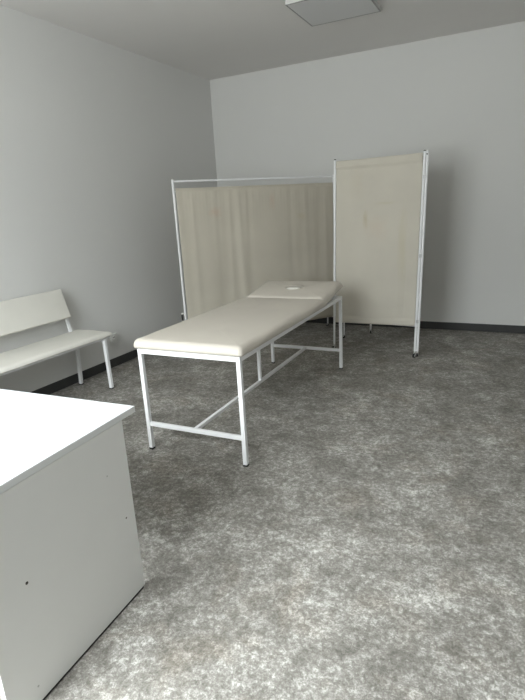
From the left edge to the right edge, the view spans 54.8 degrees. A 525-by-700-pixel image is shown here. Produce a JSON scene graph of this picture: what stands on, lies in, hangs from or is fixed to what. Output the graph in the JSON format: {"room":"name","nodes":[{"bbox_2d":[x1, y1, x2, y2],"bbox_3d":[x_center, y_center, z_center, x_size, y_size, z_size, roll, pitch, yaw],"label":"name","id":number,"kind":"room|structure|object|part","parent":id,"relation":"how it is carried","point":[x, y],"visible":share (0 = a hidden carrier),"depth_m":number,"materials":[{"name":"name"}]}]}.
{"room":"examination room","nodes":[
{"label":"examination room","id":0,"kind":"room"},
{"bbox_2d":[0,4,217,392],"bbox_3d":[-2.054,-1.005,3.823,0.150,2.968,6.500,5,17,26],"label":"wall","id":1,"kind":"structure","parent":0,"point":[95,134],"depth_m":4.60,"materials":[{"name":"paint"}]},
{"bbox_2d":[30,349,137,394],"bbox_3d":[-1.904,0.387,4.178,0.010,0.084,6.480,5,17,26],"label":"baseboard","id":2,"kind":"structure","parent":1,"relation":"attached to","point":[49,389],"depth_m":4.69,"materials":[{"name":"plastic"}]},
{"bbox_2d":[109,333,117,342],"bbox_3d":[-1.462,-0.121,4.978,0.032,0.080,0.084,5,17,26],"label":"wall outlet","id":3,"kind":"object","parent":1,"relation":"attached to","point":[113,338],"visible":0.9,"depth_m":4.96,"materials":[{"name":"grey plastic"}]},
{"bbox_2d":[0,322,524,699],"bbox_3d":[0.319,0.663,3.132,5.250,0.120,6.800,5,17,26],"label":"floor","id":4,"kind":"structure","parent":0,"point":[369,544],"depth_m":2.38,"materials":[{"name":"carpet"}]},
{"bbox_2d":[0,289,113,388],"bbox_3d":[-1.825,0.097,3.742,0.428,0.871,1.637,5,17,26],"label":"bench","id":5,"kind":"object","parent":4,"relation":"on","point":[19,314],"visible":1,"depth_m":3.99,"materials":[{"name":"white paint"}]},
{"bbox_3d":[-2.004,-0.198,3.664,0.097,0.244,1.504,5,17,26],"label":"backrest","id":6,"kind":"part","parent":5,"relation":"part of","materials":[{"name":"beige plastic"}]},
{"bbox_3d":[-1.645,0.088,3.690,0.020,0.014,1.520,5,17,26],"label":"rail","id":7,"kind":"part","parent":5,"relation":"part of","materials":[{"name":"white paint"}]},
{"bbox_3d":[-1.802,0.047,3.757,0.407,0.045,1.564,5,17,26],"label":"seat","id":8,"kind":"part","parent":5,"relation":"part of","materials":[{"name":"beige plastic"}]},
{"bbox_3d":[-1.630,0.094,4.493,0.053,0.433,0.028,5,17,26],"label":"leg","id":9,"kind":"part","parent":5,"relation":"part of","materials":[{"name":"white paint"}]},
{"bbox_3d":[-1.325,0.118,4.345,0.037,0.432,0.028,5,17,26],"label":"leg","id":10,"kind":"part","parent":5,"relation":"part of","materials":[{"name":"white paint"}]},
{"bbox_2d":[0,389,144,699],"bbox_3d":[-1.257,0.641,1.917,1.382,0.750,0.831,4,17,23],"label":"desk","id":11,"kind":"object","parent":4,"relation":"on","point":[71,563],"visible":1,"depth_m":1.65,"materials":[{"name":"white laminate"}]},
{"bbox_2d":[134,281,342,466],"bbox_3d":[-0.024,0.015,3.809,0.752,0.796,1.935,4,17,25],"label":"examination table","id":12,"kind":"object","parent":4,"relation":"on","point":[234,331],"visible":1,"depth_m":3.23,"materials":[{"name":"beige leather"}]},
{"bbox_3d":[-0.720,0.318,3.147,0.026,0.623,0.026,4,17,25],"label":"leg","id":13,"kind":"part","parent":12,"relation":"part of","materials":[{"name":"white paint"}]},
{"bbox_3d":[-0.434,0.027,2.916,0.646,0.028,0.026,4,17,25],"label":"rail","id":14,"kind":"part","parent":12,"relation":"part of","materials":[{"name":"white paint"}]},
{"bbox_3d":[-0.136,-0.213,3.533,0.752,0.068,1.486,4,17,25],"label":"mattress","id":15,"kind":"part","parent":12,"relation":"part of","materials":[{"name":"white leather"}]},
{"bbox_3d":[-0.112,0.364,2.862,0.026,0.623,0.026,4,17,25],"label":"leg","id":16,"kind":"part","parent":12,"relation":"part of","materials":[{"name":"white paint"}]},
{"bbox_3d":[-0.030,0.012,3.773,0.023,0.446,0.023,4,17,25],"label":"post","id":17,"kind":"part","parent":12,"relation":"part of","materials":[{"name":"white metal"}]},
{"bbox_3d":[0.086,-0.187,4.779,0.026,0.623,0.026,4,17,25],"label":"leg","id":18,"kind":"part","parent":12,"relation":"part of","materials":[{"name":"white paint"}]},
{"bbox_3d":[0.273,-0.202,3.589,0.026,0.028,1.914,4,17,25],"label":"rail","id":19,"kind":"part","parent":12,"relation":"part of","materials":[{"name":"white paint"}]},
{"bbox_3d":[0.694,-0.140,4.493,0.026,0.623,0.026,4,17,25],"label":"leg","id":20,"kind":"part","parent":12,"relation":"part of","materials":[{"name":"white paint"}]},
{"bbox_2d":[171,174,344,337],"bbox_3d":[0.019,-0.915,5.357,1.892,1.740,0.651,-10,17,-22],"label":"privacy screen","id":21,"kind":"object","parent":4,"relation":"on","point":[235,240],"visible":0.75,"depth_m":5.21,"materials":[{"name":"beige fabric"}]},
{"bbox_3d":[-0.044,-1.725,5.105,1.740,0.019,0.019,-10,17,-22],"label":"rail","id":22,"kind":"part","parent":21,"relation":"part of","materials":[{"name":"white metal"}]},
{"bbox_2d":[332,150,428,357],"bbox_3d":[1.250,-0.943,5.040,0.897,1.833,0.797,6,18,30],"label":"privacy screen","id":23,"kind":"object","parent":4,"relation":"on","point":[380,202],"visible":0.99,"depth_m":4.68,"materials":[{"name":"beige fabric"}]},
{"bbox_2d":[0,0,524,79],"bbox_3d":[0.152,-2.305,2.296,5.250,0.120,6.800,5,17,26],"label":"ceiling","id":24,"kind":"structure","parent":0,"point":[207,39],"depth_m":4.49,"materials":[{"name":"paint"}]},
{"bbox_2d":[285,0,380,26],"bbox_3d":[0.571,-2.730,4.018,0.601,0.040,0.582,5,17,26],"label":"recessed light","id":25,"kind":"object","parent":24,"relation":"in","point":[313,12],"visible":1,"depth_m":4.04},
{"bbox_2d":[210,21,524,325],"bbox_3d":[1.690,-1.707,5.570,5.250,2.968,0.150,5,17,26],"label":"wall","id":26,"kind":"structure","parent":0,"point":[459,98],"depth_m":5.40,"materials":[{"name":"paint"}]},
{"bbox_2d":[306,317,524,333],"bbox_3d":[1.733,-0.299,5.891,4.950,0.084,0.010,5,17,26],"label":"baseboard","id":27,"kind":"structure","parent":26,"relation":"attached to","point":[423,324],"depth_m":5.67,"materials":[{"name":"plastic"}]}
]}

